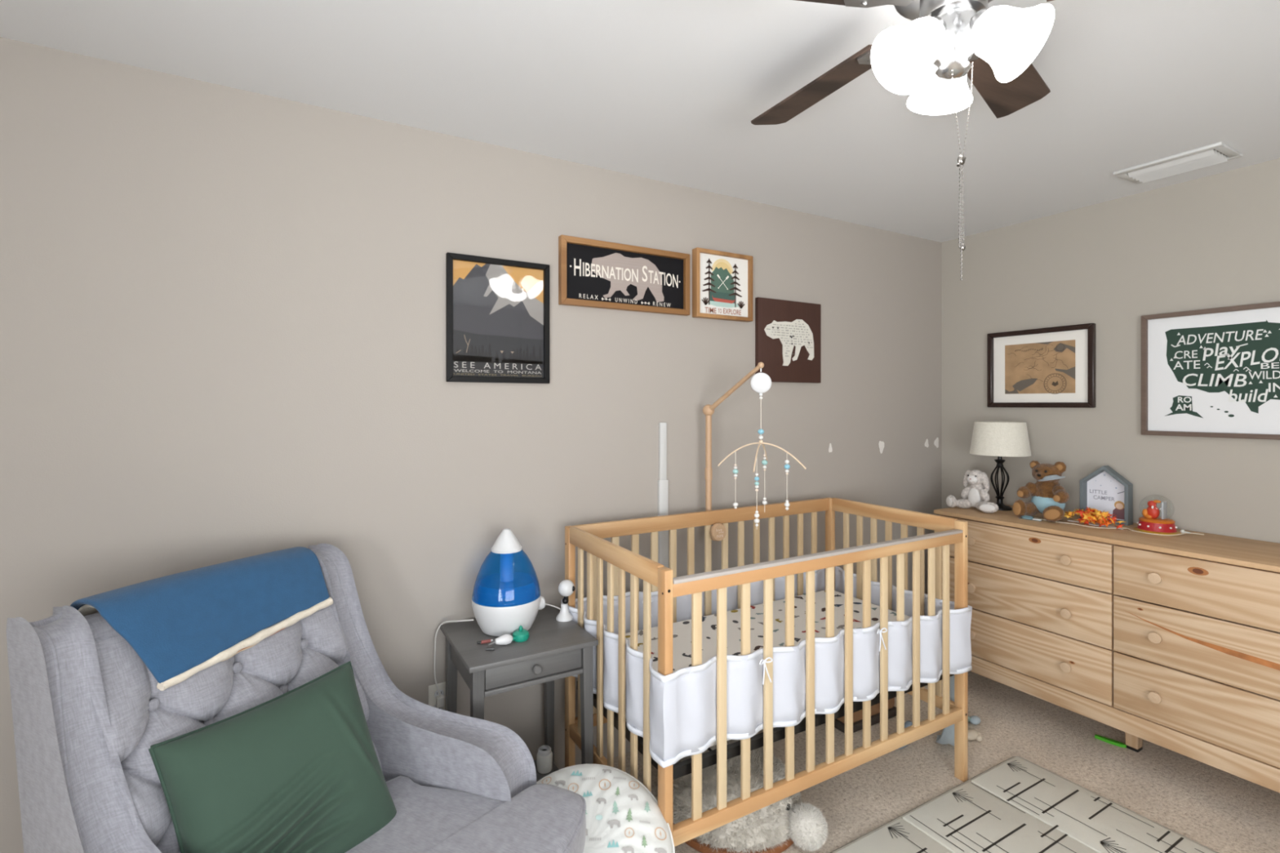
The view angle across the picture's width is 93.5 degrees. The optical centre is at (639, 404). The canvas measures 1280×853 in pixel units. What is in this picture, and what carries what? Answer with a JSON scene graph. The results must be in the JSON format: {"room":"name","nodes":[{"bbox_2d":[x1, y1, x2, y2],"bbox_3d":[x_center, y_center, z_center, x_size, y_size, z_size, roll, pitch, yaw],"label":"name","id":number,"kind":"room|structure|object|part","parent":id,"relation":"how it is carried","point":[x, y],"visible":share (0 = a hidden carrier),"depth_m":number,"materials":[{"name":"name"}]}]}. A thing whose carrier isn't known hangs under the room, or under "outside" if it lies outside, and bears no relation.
{"room":"bedroom","nodes":[
{"label":"bedroom","id":0,"kind":"room"},
{"bbox_2d":[0,36,942,852],"bbox_3d":[-0.134,0.250,2.557,4.664,2.440,0.122,0,0,-30],"label":"wall","id":1,"kind":"structure","parent":0,"point":[223,308],"depth_m":2.03,"materials":[{"name":"beige paint"}]},
{"bbox_2d":[428,681,445,710],"bbox_3d":[-0.717,1.055,2.146,0.072,0.116,0.010,0,0,-30],"label":"wall outlet","id":2,"kind":"object","parent":1,"relation":"attached to","point":[433,691],"visible":0.51,"depth_m":2.14,"materials":[{"name":"white plastic"}]},
{"bbox_2d":[434,689,444,697],"bbox_3d":[-0.716,1.033,2.144,0.034,0.030,0.003,0,0,-30],"label":"receptacle","id":3,"kind":"object","parent":2,"relation":"attached to","point":[436,693],"depth_m":2.14,"materials":[{"name":"white plastic"}]},
{"bbox_2d":[435,694,444,707],"bbox_3d":[-0.708,1.053,2.132,0.026,0.034,0.025,0,0,-30],"label":"plug","id":4,"kind":"object","parent":2,"relation":"attached to","point":[440,700],"visible":0.98,"depth_m":2.12,"materials":[{"name":"white plastic"}]},
{"bbox_2d":[445,252,550,383],"bbox_3d":[-0.524,-0.311,2.252,0.390,0.462,0.020,0,0,-30],"label":"framed poster","id":5,"kind":"object","parent":1,"relation":"attached to","point":[498,310],"visible":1,"depth_m":2.25,"materials":[{"name":"black paper"}]},
{"bbox_2d":[558,235,689,315],"bbox_3d":[-0.050,-0.528,2.519,0.612,0.270,0.030,0,0,-30],"label":"sign","id":6,"kind":"object","parent":1,"relation":"attached to","point":[593,273],"visible":1,"depth_m":2.50,"materials":[{"name":"brown wood"}]},
{"bbox_2d":[657,422,668,568],"bbox_3d":[0.099,0.625,2.613,0.045,1.090,0.018,0,0,-30],"label":"cable cover","id":7,"kind":"object","parent":1,"relation":"attached to","point":[663,483],"visible":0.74,"depth_m":2.61,"materials":[{"name":"grey plastic"}]},
{"bbox_2d":[692,247,752,322],"bbox_3d":[0.383,-0.542,2.764,0.322,0.306,0.040,0,0,-30],"label":"picture","id":8,"kind":"object","parent":1,"relation":"attached to","point":[722,281],"visible":1,"depth_m":2.75,"materials":[{"name":"white paper"}]},
{"bbox_2d":[700,253,747,317],"bbox_3d":[0.379,-0.542,2.770,0.298,0.282,0.026,0,0,-30],"label":"print","id":9,"kind":"object","parent":8,"relation":"attached to","point":[723,276],"depth_m":2.76,"materials":[{"name":"white paper"}]},
{"bbox_2d":[755,297,820,382],"bbox_3d":[0.739,-0.309,2.978,0.418,0.402,0.026,0,0,-30],"label":"plaque","id":10,"kind":"object","parent":1,"relation":"attached to","point":[788,332],"visible":0.99,"depth_m":2.96,"materials":[{"name":"brown wood"}]},
{"bbox_2d":[536,745,552,773],"bbox_3d":[-0.350,1.300,2.206,0.058,0.078,0.058,0,0,40],"label":"bottle","id":11,"kind":"object","parent":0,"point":[544,754],"visible":1,"depth_m":2.19,"materials":[{"name":"white plastic"}]},
{"bbox_2d":[0,0,1279,242],"bbox_3d":[0.838,-1.020,0.872,4.664,0.100,4.012,0,0,-30],"label":"ceiling","id":12,"kind":"structure","parent":0,"point":[671,91],"depth_m":1.81,"materials":[{"name":"white paint"}]},
{"bbox_2d":[751,0,1054,280],"bbox_3d":[0.652,-0.617,1.318,1.197,0.705,1.157,0,0,-30],"label":"ceiling fan","id":13,"kind":"object","parent":12,"relation":"hanging from","point":[931,58],"visible":1,"depth_m":1.28,"materials":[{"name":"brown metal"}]},
{"bbox_3d":[0.488,-0.852,1.633,0.140,0.037,0.446,0,0,-30],"label":"blade","id":14,"kind":"part","parent":13,"relation":"part of","materials":[{"name":"brown wood"}]},
{"bbox_3d":[0.276,-0.852,1.215,0.443,0.037,0.133,0,0,-10],"label":"blade","id":15,"kind":"part","parent":13,"relation":"part of","materials":[{"name":"brown wood"}]},
{"bbox_3d":[0.558,-0.729,1.258,0.146,0.146,0.138,0,0,-30],"label":"lamp shade","id":16,"kind":"part","parent":13,"relation":"part of","materials":[{"name":"white glass"}]},
{"bbox_3d":[0.696,-0.729,1.392,0.144,0.146,0.144,0,0,-30],"label":"lamp shade","id":17,"kind":"part","parent":13,"relation":"part of","materials":[{"name":"white glass"}]},
{"bbox_3d":[0.669,-0.612,1.271,0.050,0.251,0.004,0,0,-40],"label":"pull chain","id":18,"kind":"part","parent":13,"relation":"part of","materials":[{"name":"silver metal"}]},
{"bbox_3d":[0.682,-0.423,1.283,0.007,0.179,0.005,0,0,-30],"label":"pull chain","id":19,"kind":"part","parent":13,"relation":"part of","materials":[{"name":"silver metal"}]},
{"bbox_3d":[0.687,-0.388,1.286,0.004,0.248,0.005,0,0,-30],"label":"pull chain","id":20,"kind":"part","parent":13,"relation":"part of","materials":[{"name":"silver metal"}]},
{"bbox_3d":[0.692,-0.425,1.289,0.007,0.174,0.005,0,0,-30],"label":"pull chain","id":21,"kind":"part","parent":13,"relation":"part of","materials":[{"name":"silver metal"}]},
{"bbox_3d":[0.697,-0.606,1.281,0.022,0.239,0.007,0,0,38],"label":"pull chain","id":22,"kind":"part","parent":13,"relation":"part of","materials":[{"name":"silver metal"}]},
{"bbox_3d":[0.943,-0.852,1.562,0.133,0.037,0.443,0,0,45],"label":"blade","id":23,"kind":"part","parent":13,"relation":"part of","materials":[{"name":"brown wood"}]},
{"bbox_3d":[0.748,-0.729,1.207,0.138,0.146,0.146,0,0,-30],"label":"lamp shade","id":24,"kind":"part","parent":13,"relation":"part of","materials":[{"name":"white glass"}]},
{"bbox_2d":[1113,142,1243,184],"bbox_3d":[2.157,-0.958,2.423,0.220,0.024,0.340,0,0,-30],"label":"ceiling vent","id":25,"kind":"object","parent":12,"relation":"in","point":[1217,153],"visible":1,"depth_m":2.38,"materials":[{"name":"grey metal"}]},
{"bbox_2d":[613,671,1279,852],"bbox_3d":[0.838,1.520,0.872,4.664,0.100,4.012,0,0,-30],"label":"floor","id":26,"kind":"structure","parent":0,"point":[1222,811],"depth_m":2.38,"materials":[{"name":"carpet"}]},
{"bbox_2d":[6,543,586,852],"bbox_3d":[-0.702,0.948,1.350,1.008,1.044,0.816,0,0,23],"label":"armchair","id":27,"kind":"object","parent":26,"relation":"on","point":[88,712],"visible":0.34,"depth_m":1.35,"materials":[{"name":"fabric"}]},
{"bbox_3d":[-0.928,0.888,1.091,0.799,0.925,0.121,0,0,25],"label":"wing arm","id":28,"kind":"part","parent":27,"relation":"part of","materials":[{"name":"fabric"}]},
{"bbox_2d":[70,546,333,690],"bbox_3d":[-1.067,0.521,1.513,0.240,0.218,0.529,0,0,23],"label":"folded blanket","id":29,"kind":"object","parent":27,"relation":"on","point":[180,625],"visible":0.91,"depth_m":1.44,"materials":[{"name":"blue fabric"}]},
{"bbox_2d":[148,661,396,852],"bbox_3d":[-0.790,0.870,1.349,0.262,0.402,0.440,0,0,33],"label":"throw pillow","id":30,"kind":"object","parent":27,"relation":"on","point":[299,770],"visible":0.97,"depth_m":1.30,"materials":[{"name":"green fabric"}]},
{"bbox_3d":[-0.670,0.888,1.693,0.799,0.925,0.121,0,0,21],"label":"wing arm","id":31,"kind":"part","parent":27,"relation":"part of","materials":[{"name":"fabric"}]},
{"bbox_2d":[345,775,586,852],"bbox_3d":[-0.510,1.054,1.269,0.592,0.142,0.816,0,0,23],"label":"seat cushion","id":32,"kind":"object","parent":27,"relation":"on","point":[435,814],"depth_m":1.44,"materials":[{"name":"fabric"}]},
{"bbox_2d":[440,604,598,782],"bbox_3d":[-0.421,1.125,2.059,0.425,0.690,0.413,0,0,-30],"label":"side table","id":33,"kind":"object","parent":26,"relation":"on","point":[553,650],"visible":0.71,"depth_m":1.97,"materials":[{"name":"grey wood"}]},
{"bbox_3d":[-0.661,1.134,2.112,0.037,0.672,0.036,0,0,-30],"label":"leg","id":34,"kind":"part","parent":33,"relation":"part of","materials":[{"name":"grey wood"}]},
{"bbox_3d":[-0.492,1.134,1.820,0.037,0.672,0.036,0,0,-30],"label":"leg","id":35,"kind":"part","parent":33,"relation":"part of","materials":[{"name":"grey wood"}]},
{"bbox_2d":[476,639,493,644],"bbox_3d":[-0.505,0.773,1.958,0.051,0.011,0.011,0,0,-26],"label":"syringe","id":36,"kind":"object","parent":33,"relation":"on","point":[486,641],"visible":1,"depth_m":1.95,"materials":[{"name":"red plastic"}]},
{"bbox_2d":[485,647,494,650],"bbox_3d":[-0.474,0.775,1.905,0.027,0.008,0.008,0,0,-3],"label":"nail clipper","id":37,"kind":"object","parent":33,"relation":"on","point":[490,648],"visible":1,"depth_m":1.90,"materials":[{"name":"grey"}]},
{"bbox_2d":[488,634,513,645],"bbox_3d":[-0.450,0.762,1.940,0.083,0.033,0.033,0,0,-30],"label":"nasal aspirator","id":38,"kind":"object","parent":33,"relation":"on","point":[505,639],"visible":1,"depth_m":1.93,"materials":[{"name":"white plastic"}]},
{"bbox_2d":[471,528,545,636],"bbox_3d":[-0.458,0.608,2.097,0.250,0.345,0.235,0,0,-30],"label":"humidifier","id":39,"kind":"object","parent":33,"relation":"on","point":[506,596],"visible":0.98,"depth_m":2.01,"materials":[{"name":"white plastic"}]},
{"bbox_2d":[433,618,474,696],"bbox_3d":[-0.653,0.897,2.111,0.157,0.299,0.023,0,0,19],"label":"power cord","id":40,"kind":"object","parent":39,"relation":"attached to","point":[472,620],"visible":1,"depth_m":2.13,"materials":[{"name":"white plastic"}]},
{"bbox_3d":[-0.464,0.586,2.094,0.233,0.164,0.233,0,0,-30],"label":"water tank","id":41,"kind":"part","parent":39,"relation":"part of","materials":[{"name":"blue plastic"}]},
{"bbox_3d":[-0.355,0.708,2.145,0.024,0.048,0.048,0,0,-30],"label":"dial knob","id":42,"kind":"part","parent":39,"relation":"part of","materials":[{"name":"white plastic"}]},
{"bbox_2d":[511,625,528,642],"bbox_3d":[-0.400,0.757,1.992,0.067,0.046,0.056,0,0,-30],"label":"toy","id":43,"kind":"object","parent":33,"relation":"on","point":[520,635],"visible":0.98,"depth_m":1.98,"materials":[{"name":"teal rubber"}]},
{"bbox_3d":[-0.335,0.834,1.908,0.319,0.067,0.016,0,0,-30],"label":"drawer","id":44,"kind":"part","parent":33,"relation":"part of","materials":[{"name":"grey wood"}]},
{"bbox_3d":[-0.334,0.877,1.907,0.325,0.015,0.024,0,0,-30],"label":"drawer rail","id":45,"kind":"part","parent":33,"relation":"part of","materials":[{"name":"grey wood"}]},
{"bbox_3d":[-0.324,0.833,1.891,0.029,0.029,0.025,0,0,-30],"label":"knob","id":46,"kind":"part","parent":33,"relation":"part of","materials":[{"name":"grey wood"}]},
{"bbox_2d":[533,760,559,782],"bbox_3d":[-0.419,1.347,2.056,0.365,0.015,0.340,0,0,-30],"label":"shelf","id":47,"kind":"object","parent":33,"relation":"attached to","point":[539,775],"depth_m":2.19,"materials":[{"name":"grey wood"}]},
{"bbox_3d":[-0.348,1.134,2.293,0.037,0.672,0.036,0,0,-30],"label":"leg","id":48,"kind":"part","parent":33,"relation":"part of","materials":[{"name":"grey wood"}]},
{"bbox_2d":[555,579,575,622],"bbox_3d":[-0.272,0.709,2.187,0.066,0.142,0.060,0,0,-30],"label":"camera","id":49,"kind":"object","parent":33,"relation":"on","point":[566,587],"visible":1,"depth_m":2.17,"materials":[{"name":"white plastic"}]},
{"bbox_3d":[-0.179,1.134,2.001,0.037,0.672,0.036,0,0,-30],"label":"leg","id":50,"kind":"part","parent":33,"relation":"part of","materials":[{"name":"grey wood"}]},
{"bbox_2d":[536,764,675,852],"bbox_3d":[-0.157,1.208,1.591,0.476,0.293,0.454,0,0,-30],"label":"pillow","id":51,"kind":"object","parent":26,"relation":"on","point":[622,815],"visible":0.62,"depth_m":1.64,"materials":[{"name":"white fabric"}]},
{"bbox_2d":[672,739,829,852],"bbox_3d":[0.347,1.356,2.166,0.540,0.227,0.508,0,0,-2],"label":"stuffed animal","id":52,"kind":"object","parent":26,"relation":"on","point":[774,828],"visible":0.64,"depth_m":1.98,"materials":[{"name":"white fur"}]},
{"bbox_2d":[564,497,967,846],"bbox_3d":[0.499,0.962,2.306,1.402,1.016,0.706,0,0,-30],"label":"crib","id":53,"kind":"object","parent":26,"relation":"on","point":[588,538],"visible":0.79,"depth_m":2.02,"materials":[{"name":"brown wood"}]},
{"bbox_3d":[-0.262,0.964,2.251,0.027,1.012,0.040,0,0,-30],"label":"leg","id":54,"kind":"part","parent":53,"relation":"part of","materials":[{"name":"brown wood"}]},
{"bbox_3d":[-0.097,1.208,1.962,0.023,0.045,0.625,0,0,-30],"label":"rail","id":55,"kind":"part","parent":53,"relation":"part of","materials":[{"name":"brown wood"}]},
{"bbox_3d":[0.330,1.208,2.599,1.347,0.045,0.023,0,0,-30],"label":"rail","id":56,"kind":"part","parent":53,"relation":"part of","materials":[{"name":"brown wood"}]},
{"bbox_3d":[-0.097,0.484,1.962,0.023,0.061,0.625,0,0,-30],"label":"rail","id":57,"kind":"part","parent":53,"relation":"part of","materials":[{"name":"brown wood"}]},
{"bbox_3d":[0.071,0.964,1.675,0.027,1.012,0.040,0,0,-30],"label":"leg","id":58,"kind":"part","parent":53,"relation":"part of","materials":[{"name":"brown wood"}]},
{"bbox_3d":[0.330,0.487,2.599,1.347,0.059,0.023,0,0,-30],"label":"rail","id":59,"kind":"part","parent":53,"relation":"part of","materials":[{"name":"brown wood"}]},
{"bbox_2d":[702,362,806,541],"bbox_3d":[0.424,0.223,2.455,0.246,0.774,0.475,0,0,-25],"label":"mobile","id":60,"kind":"object","parent":53,"relation":"attached to","point":[761,383],"visible":1,"depth_m":2.44,"materials":[{"name":"brown wood"}]},
{"bbox_3d":[0.392,-0.066,2.484,0.025,0.198,0.336,0,0,-31],"label":"arm","id":61,"kind":"part","parent":60,"relation":"part of","materials":[{"name":"brown wood"}]},
{"bbox_3d":[0.439,0.328,2.257,0.002,0.284,0.002,0,0,-30],"label":"cord","id":62,"kind":"part","parent":60,"relation":"part of","materials":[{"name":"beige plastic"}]},
{"bbox_3d":[0.507,0.313,2.445,0.002,0.254,0.002,0,0,-30],"label":"cord","id":63,"kind":"part","parent":60,"relation":"part of","materials":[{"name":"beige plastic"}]},
{"bbox_3d":[0.567,0.298,2.317,0.002,0.224,0.002,0,0,-30],"label":"cord","id":64,"kind":"part","parent":60,"relation":"part of","materials":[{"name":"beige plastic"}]},
{"bbox_2d":[560,566,972,768],"bbox_3d":[0.500,0.890,2.304,1.429,0.312,0.733,0,0,-30],"label":"liner","id":65,"kind":"object","parent":53,"relation":"attached to","point":[682,702],"visible":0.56,"depth_m":1.94,"materials":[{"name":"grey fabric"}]},
{"bbox_2d":[625,590,910,746],"bbox_3d":[0.498,0.956,2.309,1.301,0.156,0.612,0,0,-30],"label":"mattress","id":66,"kind":"object","parent":53,"relation":"on","point":[682,630],"visible":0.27,"depth_m":2.36,"materials":[{"name":"white fabric"}]},
{"bbox_3d":[0.668,0.517,2.014,1.347,0.039,0.025,0,0,-30],"label":"rail","id":67,"kind":"part","parent":53,"relation":"part of","materials":[{"name":"brown wood"}]},
{"bbox_3d":[0.668,1.208,2.014,1.347,0.045,0.025,0,0,-30],"label":"rail","id":68,"kind":"part","parent":53,"relation":"part of","materials":[{"name":"brown wood"}]},
{"bbox_3d":[0.928,0.964,2.938,0.027,1.012,0.040,0,0,-30],"label":"leg","id":69,"kind":"part","parent":53,"relation":"part of","materials":[{"name":"brown wood"}]},
{"bbox_3d":[1.095,0.484,2.650,0.023,0.061,0.625,0,0,-30],"label":"rail","id":70,"kind":"part","parent":53,"relation":"part of","materials":[{"name":"brown wood"}]},
{"bbox_3d":[1.095,1.208,2.650,0.023,0.045,0.625,0,0,-30],"label":"rail","id":71,"kind":"part","parent":53,"relation":"part of","materials":[{"name":"brown wood"}]},
{"bbox_3d":[1.260,0.964,2.362,0.027,1.012,0.040,0,0,-30],"label":"leg","id":72,"kind":"part","parent":53,"relation":"part of","materials":[{"name":"brown wood"}]},
{"bbox_2d":[834,697,896,733],"bbox_3d":[1.030,1.385,2.816,0.350,0.170,0.182,0,0,-30],"label":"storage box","id":73,"kind":"object","parent":26,"relation":"on","point":[839,723],"visible":0.09,"depth_m":2.72,"materials":[{"name":"brown"}]},
{"bbox_2d":[895,720,912,749],"bbox_3d":[1.127,1.420,2.579,0.159,0.090,0.063,0,0,-45],"label":"toy","id":74,"kind":"object","parent":26,"relation":"on","point":[907,723],"visible":0.19,"depth_m":2.60,"materials":[{"name":"blue"}]},
{"bbox_2d":[936,675,982,746],"bbox_3d":[1.396,1.157,2.624,0.460,0.623,0.151,0,0,-44],"label":"toy","id":75,"kind":"object","parent":26,"relation":"on","point":[947,736],"visible":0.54,"depth_m":2.52,"materials":[{"name":"grey fabric"}]},
{"bbox_3d":[1.420,1.436,2.687,0.307,0.060,0.073,0,0,-42],"label":"arm","id":76,"kind":"part","parent":75,"relation":"part of","materials":[{"name":"grey fabric"}]},
{"bbox_2d":[830,755,1218,852],"bbox_3d":[1.061,1.463,1.372,2.009,0.015,1.459,0,0,-30],"label":"rug","id":77,"kind":"object","parent":26,"relation":"on","point":[1017,805],"visible":1,"depth_m":2.08,"materials":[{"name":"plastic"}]},
{"bbox_2d":[933,502,1279,792],"bbox_3d":[2.124,1.009,2.560,0.501,0.922,1.574,0,0,-30],"label":"dresser","id":78,"kind":"object","parent":26,"relation":"on","point":[1171,642],"visible":0.93,"depth_m":2.39,"materials":[{"name":"brown wood"}]},
{"bbox_3d":[1.629,0.670,2.949,0.032,0.042,0.042,0,0,-30],"label":"knob","id":79,"kind":"part","parent":78,"relation":"part of","materials":[{"name":"brown wood"}]},
{"bbox_3d":[1.629,0.900,2.949,0.032,0.042,0.042,0,0,-30],"label":"knob","id":80,"kind":"part","parent":78,"relation":"part of","materials":[{"name":"brown wood"}]},
{"bbox_2d":[946,470,998,512],"bbox_3d":[1.743,0.445,3.118,0.167,0.205,0.266,0,0,-30],"label":"plush bunny","id":81,"kind":"object","parent":78,"relation":"on","point":[977,494],"visible":1,"depth_m":3.11,"materials":[{"name":"fur"}]},
{"bbox_3d":[1.629,1.130,2.949,0.032,0.042,0.042,0,0,-30],"label":"knob","id":82,"kind":"part","parent":78,"relation":"part of","materials":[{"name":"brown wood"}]},
{"bbox_2d":[969,421,1031,511],"bbox_3d":[1.883,0.321,3.148,0.278,0.455,0.278,0,0,-30],"label":"table lamp","id":83,"kind":"object","parent":78,"relation":"on","point":[999,439],"visible":0.99,"depth_m":3.06,"materials":[{"name":"black"}]},
{"bbox_3d":[1.883,0.178,3.148,0.278,0.170,0.278,0,0,-30],"label":"lamp shade","id":84,"kind":"part","parent":83,"relation":"part of","materials":[{"name":"fabric"}]},
{"bbox_3d":[1.746,0.675,2.794,0.021,0.199,0.759,0,0,-30],"label":"drawer","id":85,"kind":"part","parent":78,"relation":"part of","materials":[{"name":"brown wood"}]},
{"bbox_3d":[1.746,0.893,2.794,0.021,0.224,0.759,0,0,-30],"label":"drawer","id":86,"kind":"part","parent":78,"relation":"part of","materials":[{"name":"brown wood"}]},
{"bbox_3d":[1.746,1.123,2.794,0.021,0.225,0.759,0,0,-30],"label":"drawer","id":87,"kind":"part","parent":78,"relation":"part of","materials":[{"name":"brown wood"}]},
{"bbox_2d":[1018,515,1043,521],"bbox_3d":[1.856,0.542,2.855,0.052,0.012,0.091,0,0,-40],"label":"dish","id":88,"kind":"object","parent":78,"relation":"on","point":[1026,517],"visible":1,"depth_m":2.85,"materials":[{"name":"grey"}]},
{"bbox_3d":[1.846,0.540,2.867,0.052,0.008,0.052,0,0,-40],"label":"ring dish","id":89,"kind":"part","parent":88,"relation":"part of","materials":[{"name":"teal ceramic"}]},
{"bbox_2d":[1012,460,1069,521],"bbox_3d":[1.937,0.409,2.869,0.198,0.276,0.228,0,0,-27],"label":"teddy bear","id":90,"kind":"object","parent":78,"relation":"on","point":[1049,499],"visible":0.99,"depth_m":2.86},
{"bbox_3d":[1.837,0.670,2.588,0.032,0.042,0.042,0,0,-30],"label":"knob","id":91,"kind":"part","parent":78,"relation":"part of","materials":[{"name":"brown wood"}]},
{"bbox_3d":[1.837,0.900,2.588,0.032,0.042,0.042,0,0,-30],"label":"knob","id":92,"kind":"part","parent":78,"relation":"part of","materials":[{"name":"brown wood"}]},
{"bbox_3d":[1.837,1.130,2.588,0.032,0.042,0.042,0,0,-30],"label":"knob","id":93,"kind":"part","parent":78,"relation":"part of","materials":[{"name":"brown wood"}]},
{"bbox_2d":[1063,506,1126,529],"bbox_3d":[2.061,0.507,2.725,0.149,0.089,0.252,0,0,-30],"label":"leaf garland","id":94,"kind":"object","parent":78,"relation":"on","point":[1089,515],"visible":0.99,"depth_m":2.70,"materials":[{"name":"orange"}]},
{"bbox_2d":[1080,465,1133,525],"bbox_3d":[2.170,0.417,2.804,0.055,0.261,0.190,0,0,-32],"label":"shadow box","id":95,"kind":"object","parent":78,"relation":"on","point":[1104,489],"visible":0.92,"depth_m":2.80,"materials":[{"name":"grey wood"}]},
{"bbox_2d":[1087,471,1124,520],"bbox_3d":[2.186,0.419,2.813,0.007,0.229,0.162,0,0,-32],"label":"print","id":96,"kind":"object","parent":95,"relation":"attached to","point":[1104,492],"depth_m":2.81,"materials":[{"name":"white paper"}]},
{"bbox_2d":[1034,517,1204,535],"bbox_3d":[2.087,0.542,2.651,0.596,0.009,0.121,0,0,38],"label":"cable","id":97,"kind":"object","parent":78,"relation":"on","point":[1034,517],"visible":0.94,"depth_m":2.64,"materials":[{"name":"beige plastic"}]},
{"bbox_3d":[1.944,1.280,2.456,0.022,0.079,1.550,0,0,-30],"label":"rail","id":98,"kind":"part","parent":78,"relation":"part of","materials":[{"name":"brown wood"}]},
{"bbox_3d":[2.108,1.379,2.568,0.050,0.158,0.050,0,0,-30],"label":"leg","id":99,"kind":"part","parent":78,"relation":"part of","materials":[{"name":"brown wood"}]},
{"bbox_3d":[1.991,0.670,2.321,0.032,0.042,0.042,0,0,-30],"label":"knob","id":100,"kind":"part","parent":78,"relation":"part of","materials":[{"name":"brown wood"}]},
{"bbox_3d":[1.991,0.900,2.321,0.032,0.042,0.042,0,0,-30],"label":"knob","id":101,"kind":"part","parent":78,"relation":"part of","materials":[{"name":"brown wood"}]},
{"bbox_3d":[1.991,1.130,2.321,0.032,0.042,0.042,0,0,-30],"label":"knob","id":102,"kind":"part","parent":78,"relation":"part of","materials":[{"name":"brown wood"}]},
{"bbox_2d":[1133,496,1180,535],"bbox_3d":[2.213,0.468,2.577,0.155,0.160,0.155,0,0,-30],"label":"snow globe","id":103,"kind":"object","parent":78,"relation":"on","point":[1150,522],"visible":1,"depth_m":2.55,"materials":[{"name":"red plastic"}]},
{"bbox_3d":[2.226,0.451,2.555,0.041,0.075,0.009,0,0,-30],"label":"grey panel","id":104,"kind":"part","parent":103,"relation":"part of","materials":[{"name":"grey"}]},
{"bbox_2d":[1180,529,1190,533],"bbox_3d":[2.267,0.530,2.502,0.032,0.016,0.015,0,0,24],"label":"switch","id":105,"kind":"object","parent":78,"relation":"on","point":[1181,531],"visible":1,"depth_m":2.50,"materials":[{"name":"white plastic"}]},
{"bbox_3d":[2.134,0.675,2.123,0.021,0.199,0.776,0,0,-30],"label":"drawer","id":106,"kind":"part","parent":78,"relation":"part of","materials":[{"name":"brown wood"}]},
{"bbox_3d":[2.134,0.893,2.123,0.021,0.224,0.776,0,0,-30],"label":"drawer","id":107,"kind":"part","parent":78,"relation":"part of","materials":[{"name":"brown wood"}]},
{"bbox_3d":[2.134,1.123,2.123,0.021,0.225,0.776,0,0,-30],"label":"drawer","id":108,"kind":"part","parent":78,"relation":"part of","materials":[{"name":"brown wood"}]},
{"bbox_2d":[1094,733,1126,747],"bbox_3d":[2.042,1.464,2.612,0.022,0.012,0.108,0,0,-42],"label":"toy piece","id":109,"kind":"object","parent":26,"relation":"on","point":[1108,740],"visible":1,"depth_m":2.60,"materials":[{"name":"green plastic"}]},
{"bbox_2d":[942,158,1279,542],"bbox_3d":[2.836,0.250,1.956,0.120,2.440,3.892,0,0,-30],"label":"wall","id":110,"kind":"structure","parent":0,"point":[1211,242],"depth_m":2.82,"materials":[{"name":"beige paint"}]},
{"bbox_2d":[986,323,1095,408],"bbox_3d":[2.071,-0.187,3.132,0.028,0.410,0.514,0,0,-30],"label":"print","id":111,"kind":"object","parent":110,"relation":"attached to","point":[1055,366],"visible":1,"depth_m":3.11,"materials":[{"name":"paper"}]},
{"bbox_2d":[1141,301,1279,439],"bbox_3d":[2.490,-0.131,2.404,0.030,0.542,0.790,0,0,-30],"label":"sign","id":112,"kind":"object","parent":110,"relation":"attached to","point":[1215,372],"visible":1,"depth_m":2.54,"materials":[{"name":"white paper"}]}
]}

